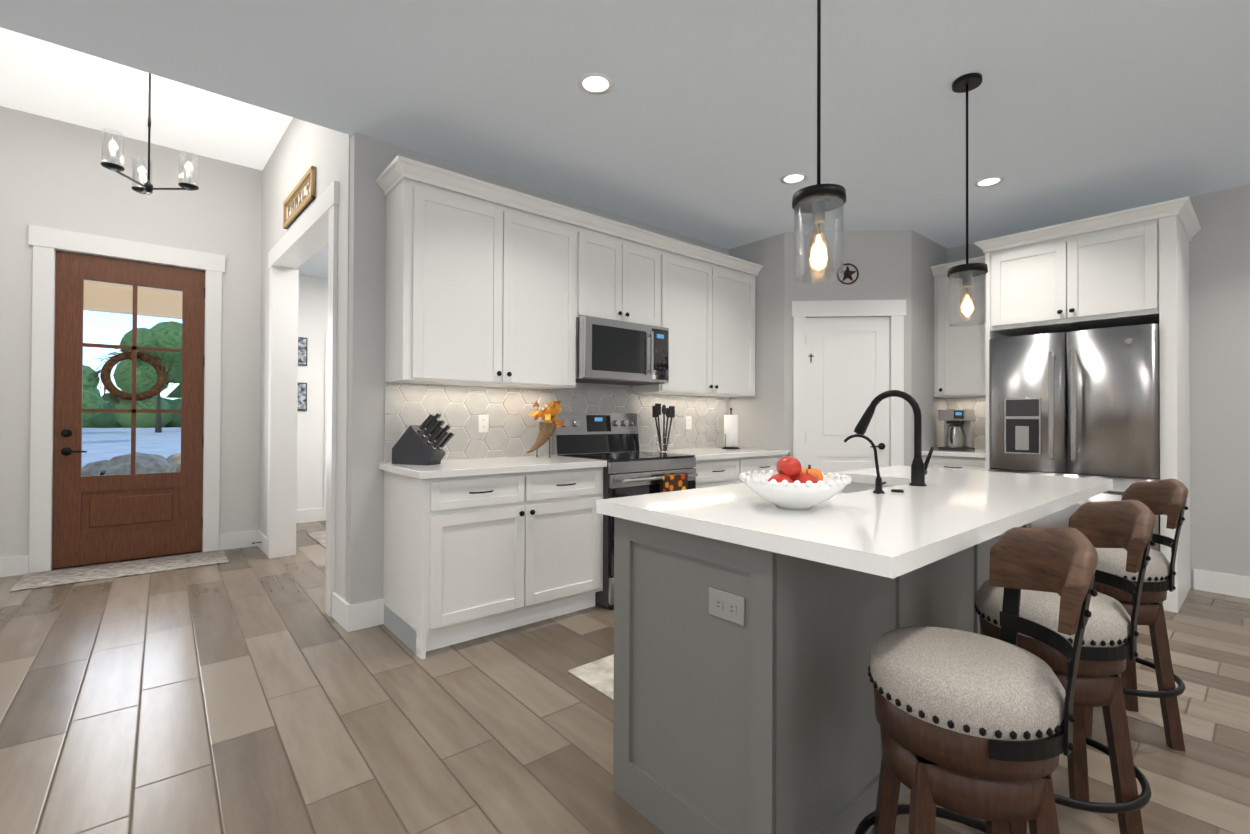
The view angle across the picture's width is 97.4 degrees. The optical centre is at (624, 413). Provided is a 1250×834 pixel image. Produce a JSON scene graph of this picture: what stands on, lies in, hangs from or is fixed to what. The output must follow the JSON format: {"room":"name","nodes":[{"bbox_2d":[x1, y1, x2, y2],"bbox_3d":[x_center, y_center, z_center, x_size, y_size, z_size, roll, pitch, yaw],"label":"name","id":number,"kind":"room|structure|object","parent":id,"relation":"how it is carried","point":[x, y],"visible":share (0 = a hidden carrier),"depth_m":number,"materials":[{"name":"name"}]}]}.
{"room":"kitchen","nodes":[
{"label":"kitchen","id":0,"kind":"room"},
{"bbox_2d":[0,106,261,557],"bbox_3d":[-4.319,-0.527,4.288,2.465,3.430,0.150,1,-1,-40],"label":"wall","id":1,"kind":"structure","parent":0,"point":[54,174],"depth_m":4.42,"materials":[{"name":"white paint"}]},
{"bbox_2d":[0,555,28,576],"bbox_3d":[-4.753,1.112,3.807,0.850,0.140,0.016,1,-1,-40],"label":"baseboard","id":2,"kind":"structure","parent":1,"relation":"attached to","point":[13,565],"depth_m":4.03,"materials":[{"name":"white wood"}]},
{"bbox_2d":[29,225,224,572],"bbox_3d":[-4.031,-0.104,4.510,1.180,2.590,0.178,1,-1,-40],"label":"door frame","id":3,"kind":"structure","parent":1,"relation":"attached to","point":[46,243],"depth_m":4.19,"materials":[{"name":"white"}]},
{"bbox_2d":[52,250,204,568],"bbox_3d":[-4.032,-0.032,4.515,0.910,2.423,0.223,1,-1,-40],"label":"front door","id":4,"kind":"structure","parent":1,"relation":"in","point":[106,518],"depth_m":4.45,"materials":[{"name":"brown wood"}]},
{"bbox_2d":[0,27,292,169],"bbox_3d":[-3.301,-2.295,3.323,2.450,0.100,2.650,1,-1,-40],"label":"ceiling","id":5,"kind":"structure","parent":0,"point":[50,80],"depth_m":3.98,"materials":[{"name":"white paint"}]},
{"bbox_2d":[100,73,198,195],"bbox_3d":[-3.048,-1.817,3.548,0.466,0.850,0.450,1,-1,-40],"label":"chandelier","id":6,"kind":"object","parent":5,"relation":"hanging from","point":[147,188],"visible":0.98,"depth_m":3.51,"materials":[{"name":"black metal"}]},
{"bbox_2d":[259,118,351,600],"bbox_3d":[-2.784,-0.518,4.536,0.316,3.430,3.753,1,-1,-40],"label":"wall","id":7,"kind":"structure","parent":0,"point":[301,148],"depth_m":3.61,"materials":[{"name":"white paint"}]},
{"bbox_2d":[252,530,266,554],"bbox_3d":[-3.175,1.128,4.817,0.038,0.140,0.503,1,-1,-40],"label":"baseboard","id":8,"kind":"structure","parent":7,"relation":"attached to","point":[257,536],"depth_m":4.89,"materials":[{"name":"white wood"}]},
{"bbox_2d":[283,166,315,228],"bbox_3d":[-2.338,-1.531,3.932,0.066,0.200,0.850,1,-1,-40],"label":"family sign","id":9,"kind":"object","parent":7,"relation":"attached to","point":[301,197],"visible":1,"depth_m":3.87,"materials":[{"name":"beige wood"}]},
{"bbox_2d":[267,180,338,616],"bbox_3d":[-2.559,-0.083,4.744,0.846,2.565,3.416,1,-1,-40],"label":"trim","id":10,"kind":"structure","parent":7,"relation":"attached to","point":[312,230],"depth_m":4.57,"materials":[{"name":"white wood"}]},
{"bbox_2d":[332,592,363,631],"bbox_3d":[-1.600,1.121,3.127,0.059,0.140,0.316,1,-1,-40],"label":"baseboard","id":11,"kind":"structure","parent":7,"relation":"attached to","point":[347,616],"depth_m":3.04,"materials":[{"name":"white wood"}]},
{"bbox_2d":[296,243,327,278],"bbox_3d":[-1.849,-1.593,5.261,2.020,0.100,3.550,1,-1,-40],"label":"ceiling","id":12,"kind":"structure","parent":0,"point":[315,264],"depth_m":5.72,"materials":[{"name":"grey paint"}]},
{"bbox_2d":[297,275,327,509],"bbox_3d":[-2.989,-0.161,6.713,2.170,2.750,0.150,1,-1,-40],"label":"wall","id":13,"kind":"structure","parent":0,"point":[313,311],"depth_m":6.17,"materials":[{"name":"white paint"}]},
{"bbox_2d":[297,383,306,410],"bbox_3d":[-3.642,-0.192,6.052,0.240,0.310,0.018,1,-1,-40],"label":"picture","id":14,"kind":"object","parent":13,"relation":"attached to","point":[302,397],"visible":0.36,"depth_m":6.09,"materials":[{"name":"grey paper"}]},
{"bbox_2d":[298,337,307,365],"bbox_3d":[-3.640,-0.694,6.056,0.240,0.310,0.018,1,-1,-40],"label":"picture","id":15,"kind":"object","parent":13,"relation":"attached to","point":[302,351],"visible":0.36,"depth_m":6.10,"materials":[{"name":"grey paper"}]},
{"bbox_2d":[296,508,323,522],"bbox_3d":[-2.999,1.143,6.590,2.020,0.140,0.016,1,-1,-40],"label":"baseboard","id":16,"kind":"structure","parent":13,"relation":"attached to","point":[308,515],"depth_m":6.14,"materials":[{"name":"white wood"}]},
{"bbox_2d":[346,132,728,604],"bbox_3d":[0.311,-0.164,4.655,4.870,2.750,0.150,1,-1,-40],"label":"wall","id":17,"kind":"structure","parent":0,"point":[371,159],"depth_m":3.09,"materials":[{"name":"grey paint"}]},
{"bbox_2d":[384,159,587,390],"bbox_3d":[-0.814,-0.748,3.398,1.179,1.144,0.324,1,-1,-40],"label":"upper cabinet","id":18,"kind":"object","parent":17,"relation":"attached to","point":[487,285],"depth_m":3.17,"materials":[{"name":"white wood"}]},
{"bbox_2d":[588,215,663,326],"bbox_3d":[-0.123,-0.976,3.980,0.762,0.674,0.324,1,-1,-40],"label":"upper cabinet","id":19,"kind":"object","parent":17,"relation":"attached to","point":[626,264],"depth_m":3.87,"materials":[{"name":"white wood"}]},
{"bbox_2d":[576,315,668,385],"bbox_3d":[-0.084,-0.428,3.927,0.758,0.408,0.448,1,-1,-40],"label":"microwave","id":20,"kind":"object","parent":19,"relation":"attached to","point":[613,352],"visible":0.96,"depth_m":3.74,"materials":[{"name":"silver metal"}]},
{"bbox_2d":[624,239,759,398],"bbox_3d":[0.589,-0.733,4.579,1.241,1.144,0.324,1,-1,-40],"label":"upper cabinet","id":21,"kind":"object","parent":17,"relation":"attached to","point":[709,296],"depth_m":4.44,"materials":[{"name":"white wood"}]},
{"bbox_2d":[0,520,1249,833],"bbox_3d":[0.268,1.245,2.684,7.450,0.100,10.500,1,-1,-40],"label":"floor","id":22,"kind":"structure","parent":0,"point":[252,690],"depth_m":2.12,"materials":[{"name":"tile"}]},
{"bbox_2d":[9,550,228,591],"bbox_3d":[-3.800,1.185,4.226,1.190,0.008,0.520,1,-1,-40],"label":"entry rug","id":23,"kind":"object","parent":22,"relation":"on","point":[28,581],"visible":0.98,"depth_m":4.16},
{"bbox_2d":[307,531,325,548],"bbox_3d":[-2.330,1.199,5.072,0.750,0.008,1.800,1,-1,-40],"label":"rug","id":24,"kind":"object","parent":22,"relation":"on","point":[319,537],"visible":0.14,"depth_m":5.35,"materials":[{"name":"beige fabric"}]},
{"bbox_2d":[383,471,471,659],"bbox_3d":[-1.086,0.753,2.963,0.228,0.876,0.629,1,-1,-40],"label":"base cabinet","id":25,"kind":"object","parent":22,"relation":"on","point":[427,550],"depth_m":2.77,"materials":[{"name":"white wood"}]},
{"bbox_2d":[380,455,606,478],"bbox_3d":[-0.752,0.300,3.233,1.136,0.038,0.650,1,-1,-40],"label":"countertop","id":26,"kind":"structure","parent":25,"relation":"on","point":[499,464],"depth_m":3.02,"materials":[{"name":"white stone"}]},
{"bbox_2d":[392,412,454,464],"bbox_3d":[-1.102,0.134,3.029,0.359,0.287,0.110,0,0,20],"label":"knife block","id":27,"kind":"object","parent":26,"relation":"on","point":[427,439],"visible":1,"depth_m":3.00,"materials":[{"name":"grey wood"}]},
{"bbox_2d":[527,400,564,457],"bbox_3d":[-0.532,0.095,3.571,0.290,0.379,0.242,1,-1,-40],"label":"cornucopia","id":28,"kind":"object","parent":26,"relation":"on","point":[549,426],"visible":1,"depth_m":3.55,"materials":[{"name":"wicker"}]},
{"bbox_2d":[472,475,487,638],"bbox_3d":[-0.955,0.755,3.086,0.132,0.876,0.610,1,-1,-40],"label":"base cabinet","id":29,"kind":"object","parent":22,"relation":"on","point":[479,482],"depth_m":2.85,"materials":[{"name":"white wood"}]},
{"bbox_2d":[488,471,527,634],"bbox_3d":[-0.825,0.756,3.183,0.192,0.876,0.629,1,-1,-40],"label":"base cabinet","id":30,"kind":"object","parent":22,"relation":"on","point":[491,524],"depth_m":2.95,"materials":[{"name":"white wood"}]},
{"bbox_2d":[528,471,539,623],"bbox_3d":[-0.747,0.757,3.249,0.132,0.876,0.629,1,-1,-40],"label":"base cabinet","id":31,"kind":"object","parent":22,"relation":"on","point":[533,476],"depth_m":3.05,"materials":[{"name":"white wood"}]},
{"bbox_2d":[540,471,559,620],"bbox_3d":[-0.671,0.758,3.312,0.198,0.876,0.629,1,-1,-40],"label":"base cabinet","id":32,"kind":"object","parent":22,"relation":"on","point":[549,480],"depth_m":3.12,"materials":[{"name":"white wood"}]},
{"bbox_2d":[560,471,571,614],"bbox_3d":[-0.551,0.759,3.426,0.132,0.876,0.610,1,-1,-40],"label":"base cabinet","id":33,"kind":"object","parent":22,"relation":"on","point":[565,476],"depth_m":3.19,"materials":[{"name":"white wood"}]},
{"bbox_2d":[572,467,602,611],"bbox_3d":[-0.423,0.760,3.521,0.187,0.876,0.629,1,-1,-40],"label":"base cabinet","id":34,"kind":"object","parent":22,"relation":"on","point":[587,485],"depth_m":3.29,"materials":[{"name":"white wood"}]},
{"bbox_2d":[568,654,613,700],"bbox_3d":[0.516,1.192,2.795,1.530,0.008,0.610,1,-1,-40],"label":"kitchen rug","id":35,"kind":"object","parent":22,"relation":"on","point":[598,675],"visible":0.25,"depth_m":2.49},
{"bbox_2d":[552,412,697,609],"bbox_3d":[0.011,0.597,3.799,0.758,1.212,0.734,1,-1,-40],"label":"range","id":36,"kind":"object","parent":22,"relation":"on","point":[612,440],"visible":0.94,"depth_m":3.69,"materials":[{"name":"grey metal"}]},
{"bbox_2d":[693,459,711,487],"bbox_3d":[0.338,0.769,4.161,0.202,0.876,0.629,1,-1,-40],"label":"base cabinet","id":37,"kind":"object","parent":22,"relation":"on","point":[704,468],"depth_m":3.96,"materials":[{"name":"white wood"}]},
{"bbox_2d":[712,459,719,486],"bbox_3d":[0.459,0.770,4.276,0.132,0.876,0.610,1,-1,-40],"label":"base cabinet","id":38,"kind":"object","parent":22,"relation":"on","point":[715,462],"depth_m":4.03,"materials":[{"name":"white wood"}]},
{"bbox_2d":[720,459,743,485],"bbox_3d":[0.594,0.772,4.377,0.204,0.876,0.629,1,-1,-40],"label":"base cabinet","id":39,"kind":"object","parent":22,"relation":"on","point":[730,469],"depth_m":4.15,"materials":[{"name":"white wood"}]},
{"bbox_2d":[646,447,787,462],"bbox_3d":[0.718,0.316,4.470,1.174,0.038,0.650,1,-1,-40],"label":"countertop","id":40,"kind":"structure","parent":39,"relation":"on","point":[699,452],"depth_m":4.33,"materials":[{"name":"white stone"}]},
{"bbox_2d":[652,403,674,451],"bbox_3d":[0.293,0.106,4.255,0.202,0.375,0.112,1,-1,-40],"label":"utensil holder","id":41,"kind":"object","parent":40,"relation":"on","point":[669,412],"visible":1,"depth_m":4.24,"materials":[{"name":"silver metal"}]},
{"bbox_2d":[722,408,739,448],"bbox_3d":[0.913,0.123,4.735,0.157,0.353,0.156,1,-1,-40],"label":"paper towel holder","id":42,"kind":"object","parent":40,"relation":"on","point":[730,431],"visible":1,"depth_m":4.68,"materials":[{"name":"white paper"}]},
{"bbox_2d":[744,459,747,482],"bbox_3d":[0.672,0.773,4.443,0.145,0.876,0.629,1,-1,-40],"label":"base cabinet","id":43,"kind":"object","parent":22,"relation":"on","point":[745,460],"depth_m":4.26,"materials":[{"name":"white wood"}]},
{"bbox_2d":[748,459,755,473],"bbox_3d":[0.751,0.774,4.509,0.176,0.876,0.629,1,-1,-40],"label":"base cabinet","id":44,"kind":"object","parent":22,"relation":"on","point":[751,462],"depth_m":4.31,"materials":[{"name":"white wood"}]},
{"bbox_2d":[756,455,763,472],"bbox_3d":[0.863,0.775,4.616,0.132,0.876,0.610,1,-1,-40],"label":"base cabinet","id":45,"kind":"object","parent":22,"relation":"on","point":[759,462],"depth_m":4.38,"materials":[{"name":"white wood"}]},
{"bbox_2d":[764,455,771,472],"bbox_3d":[0.964,0.776,4.701,0.132,0.876,0.610,1,-1,-40],"label":"base cabinet","id":46,"kind":"object","parent":22,"relation":"on","point":[767,458],"depth_m":4.44,"materials":[{"name":"white wood"}]},
{"bbox_2d":[772,455,784,472],"bbox_3d":[1.089,0.777,4.793,0.178,0.876,0.629,1,-1,-40],"label":"base cabinet","id":47,"kind":"object","parent":22,"relation":"on","point":[775,458],"depth_m":4.52,"materials":[{"name":"white wood"}]},
{"bbox_2d":[613,518,1030,833],"bbox_3d":[0.932,0.756,2.166,2.040,0.874,0.619,1,-1,-40],"label":"kitchen island","id":48,"kind":"object","parent":22,"relation":"on","point":[751,626],"depth_m":1.48,"materials":[{"name":"wood"}]},
{"bbox_2d":[596,466,1111,581],"bbox_3d":[1.021,0.299,2.067,2.130,0.040,0.920,1,-1,-40],"label":"island countertop","id":49,"kind":"structure","parent":48,"relation":"on","point":[893,535],"depth_m":1.51,"materials":[{"name":"white stone"}]},
{"bbox_2d":[739,452,851,509],"bbox_3d":[0.496,0.193,1.612,0.316,0.160,0.314,1,-1,-40],"label":"fruit bowl","id":50,"kind":"object","parent":49,"relation":"on","point":[792,483],"visible":1,"depth_m":1.54,"materials":[{"name":"white ceramic"}]},
{"bbox_2d":[843,478,899,493],"bbox_3d":[0.925,0.411,2.264,0.688,0.206,0.353,1,-1,-40],"label":"sink","id":51,"kind":"object","parent":49,"relation":"in","point":[857,483],"depth_m":2.47,"materials":[{"name":"grey metal"}]},
{"bbox_2d":[840,434,903,493],"bbox_3d":[0.896,0.175,1.984,0.130,0.205,0.175,1,-1,-40],"label":"faucet","id":52,"kind":"object","parent":49,"relation":"on","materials":[{"name":"black metal"}]},
{"bbox_2d":[854,390,935,485],"bbox_3d":[1.094,0.092,2.256,0.102,0.378,0.295,1,-1,-40],"label":"faucet","id":53,"kind":"object","parent":49,"relation":"on","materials":[{"name":"black metal"}]},
{"bbox_2d":[922,456,991,470],"bbox_3d":[2.892,0.784,4.633,0.629,0.876,0.535,1,-1,-40],"label":"base cabinet","id":54,"kind":"object","parent":22,"relation":"on","point":[948,462],"depth_m":4.41,"materials":[{"name":"white wood"}]},
{"bbox_2d":[922,448,988,459],"bbox_3d":[2.886,0.327,4.630,0.650,0.038,0.535,1,-1,-40],"label":"countertop","id":55,"kind":"structure","parent":54,"relation":"on","point":[979,453],"depth_m":4.44,"materials":[{"name":"white stone"}]},
{"bbox_2d":[938,409,974,450],"bbox_3d":[2.832,0.135,4.701,0.246,0.345,0.210,1,-1,-40],"label":"coffee maker","id":56,"kind":"object","parent":55,"relation":"on","point":[959,429],"visible":1,"depth_m":4.65,"materials":[{"name":"silver plastic"}]},
{"bbox_2d":[854,527,1097,833],"bbox_3d":[0.715,0.708,1.163,0.434,0.953,0.425,0,0,12],"label":"stool","id":57,"kind":"object","parent":22,"relation":"on","point":[972,724],"visible":1,"depth_m":1.06,"materials":[{"name":"brown wood"}]},
{"bbox_2d":[974,499,1155,833],"bbox_3d":[1.219,0.714,1.573,0.434,0.953,0.425,0,0,15],"label":"stool","id":58,"kind":"object","parent":22,"relation":"on","point":[1109,645],"visible":0.67,"depth_m":1.43,"materials":[{"name":"brown wood"}]},
{"bbox_2d":[989,324,1159,551],"bbox_3d":[3.265,0.331,3.964,0.868,1.775,0.910,1,-1,-40],"label":"fridge","id":59,"kind":"object","parent":22,"relation":"on","point":[1083,403],"visible":0.67,"depth_m":3.67,"materials":[{"name":"grey metal"}]},
{"bbox_2d":[1084,478,1187,750],"bbox_3d":[1.889,0.721,2.144,0.434,0.953,0.425,0,0,17],"label":"stool","id":60,"kind":"object","parent":22,"relation":"on","point":[1168,497],"visible":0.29,"depth_m":2.00,"materials":[{"name":"brown wood"}]},
{"bbox_2d":[0,0,1249,248],"bbox_3d":[1.458,-2.001,1.314,7.150,0.880,6.550,1,-1,-40],"label":"ceiling","id":61,"kind":"structure","parent":0,"point":[698,122],"depth_m":2.65,"materials":[{"name":"grey paint"}]},
{"bbox_2d":[578,72,613,94],"bbox_3d":[-0.138,-1.556,2.590,0.170,0.004,0.170,1,-1,-40],"label":"recessed light","id":62,"kind":"object","parent":61,"relation":"in","point":[596,83],"visible":1,"depth_m":2.58,"materials":[{"name":"white"}]},
{"bbox_2d":[780,172,806,183],"bbox_3d":[1.106,-1.542,3.598,0.170,0.004,0.170,1,-1,-40],"label":"recessed light","id":63,"kind":"object","parent":61,"relation":"in","point":[793,178],"visible":1,"depth_m":3.59,"materials":[{"name":"white"}]},
{"bbox_2d":[792,0,846,283],"bbox_3d":[0.609,-0.994,1.726,0.162,1.135,0.162,1,-1,-40],"label":"pendant light","id":64,"kind":"object","parent":61,"relation":"hanging from","point":[818,200],"visible":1,"depth_m":1.72,"materials":[{"name":"clear glass"}]},
{"bbox_2d":[947,73,987,326],"bbox_3d":[1.589,-0.983,2.551,0.162,1.135,0.162,1,-1,-40],"label":"pendant light","id":65,"kind":"object","parent":61,"relation":"hanging from","point":[967,271],"visible":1,"depth_m":2.54,"materials":[{"name":"clear glass"}]},
{"bbox_2d":[974,176,1003,187],"bbox_3d":[2.408,-1.536,3.635,0.170,0.004,0.170,1,-1,-40],"label":"recessed light","id":66,"kind":"object","parent":61,"relation":"in","point":[987,181],"visible":1,"depth_m":3.63,"materials":[{"name":"white"}]},
{"bbox_2d":[729,230,946,465],"bbox_3d":[1.962,-0.153,5.076,1.498,2.750,1.328,1,-1,-40],"label":"wall","id":67,"kind":"structure","parent":0,"point":[893,264],"depth_m":4.66,"materials":[{"name":"grey paint"}]},
{"bbox_2d":[806,317,889,473],"bbox_3d":[1.860,0.198,4.616,0.516,2.019,0.509,1,-1,-40],"label":"pantry door","id":68,"kind":"structure","parent":67,"relation":"in","point":[847,370],"depth_m":4.61,"materials":[{"name":"white wood"}]},
{"bbox_2d":[837,263,858,284],"bbox_3d":[1.866,-1.172,4.600,0.130,0.179,0.130,1,-1,-40],"label":"wall art","id":69,"kind":"object","parent":67,"relation":"attached to","point":[848,273],"visible":0.88,"depth_m":4.60,"materials":[{"name":"black metal"}]},
{"bbox_2d":[791,299,905,467],"bbox_3d":[1.864,0.135,4.633,0.925,2.165,0.128,0,0,5],"label":"door frame","id":70,"kind":"structure","parent":67,"relation":"attached to","point":[893,310],"depth_m":4.58,"materials":[{"name":"white wood"}]},
{"bbox_2d":[947,184,1249,588],"bbox_3d":[4.306,-0.155,3.573,0.150,2.750,6.650,1,-1,-40],"label":"wall","id":71,"kind":"structure","parent":0,"point":[1219,271],"depth_m":3.75,"materials":[{"name":"grey paint"}]},
{"bbox_2d":[931,256,1005,399],"bbox_3d":[3.015,-0.721,4.744,0.324,1.144,0.535,1,-1,-40],"label":"upper cabinet","id":72,"kind":"object","parent":71,"relation":"attached to","point":[961,353],"depth_m":4.70,"materials":[{"name":"white wood"}]},
{"bbox_2d":[986,200,1189,336],"bbox_3d":[3.349,-0.961,4.005,0.769,0.672,0.972,1,-1,-40],"label":"upper cabinet","id":73,"kind":"object","parent":71,"relation":"attached to","point":[1128,267],"depth_m":3.70,"materials":[{"name":"white wood"}]},
{"bbox_2d":[1194,569,1249,598],"bbox_3d":[5.124,1.144,2.456,0.016,0.140,3.595,1,-1,-40],"label":"baseboard","id":74,"kind":"structure","parent":71,"relation":"attached to","point":[1209,581],"depth_m":3.72,"materials":[{"name":"white wood"}]},
{"label":"outside","id":75,"kind":"structure","parent":0,"visible":0},
{"bbox_2d":[82,427,180,467],"bbox_3d":[-31.275,1.412,38.645,80.000,0.120,87.150,1,-1,-40],"label":"ground","id":76,"kind":"structure","parent":75,"point":[166,444],"depth_m":24.98,"materials":[{"name":"blue"}]},
{"bbox_2d":[81,462,95,475],"bbox_3d":[-9.207,1.068,9.741,0.694,0.512,0.534,1,-1,-40],"label":"rock","id":77,"kind":"object","parent":76,"relation":"on","point":[90,467],"depth_m":9.47,"materials":[{"name":"grey stone"}]},
{"bbox_2d":[82,365,103,418],"bbox_3d":[-23.821,-0.455,23.517,2.283,3.471,2.047,1,-1,-40],"label":"tree","id":78,"kind":"object","parent":76,"relation":"on","point":[90,396],"depth_m":23.56,"materials":[{"name":"green plant"}]},
{"bbox_2d":[82,393,180,427],"bbox_3d":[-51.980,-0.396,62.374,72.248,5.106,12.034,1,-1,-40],"label":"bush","id":79,"kind":"object","parent":76,"relation":"on","point":[123,417],"depth_m":56.90,"materials":[{"name":"green plant"}]},
{"bbox_2d":[84,280,182,318],"bbox_3d":[-6.592,-0.324,7.050,2.150,3.050,6.995,1,-1,-40],"label":"porch","id":80,"kind":"object","parent":76,"relation":"on","point":[144,293],"depth_m":6.27,"materials":[{"name":"beige"}]},
{"bbox_2d":[96,452,176,475],"bbox_3d":[-8.278,1.010,9.347,0.976,0.720,0.751,1,-1,-40],"label":"rock","id":81,"kind":"object","parent":76,"relation":"on","point":[109,466],"depth_m":9.19,"materials":[{"name":"grey stone"}]},
{"bbox_2d":[113,321,181,432],"bbox_3d":[-34.551,-2.757,40.631,4.950,8.263,4.563,1,-1,-40],"label":"tree","id":82,"kind":"object","parent":76,"relation":"on","point":[123,366],"depth_m":39.49,"materials":[{"name":"green plant"}]},
{"bbox_2d":[166,382,181,397],"bbox_3d":[-39.185,-3.806,49.755,3.685,10.470,3.742,1,-1,-40],"label":"tree","id":83,"kind":"object","parent":76,"relation":"on","point":[176,392],"depth_m":48.32,"materials":[{"name":"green plant"}]},
{"bbox_2d":[177,453,180,471],"bbox_3d":[-8.647,1.052,10.866,0.824,0.608,0.634,1,-1,-40],"label":"rock","id":84,"kind":"object","parent":76,"relation":"on","point":[178,456],"depth_m":10.56,"materials":[{"name":"grey stone"}]}
]}

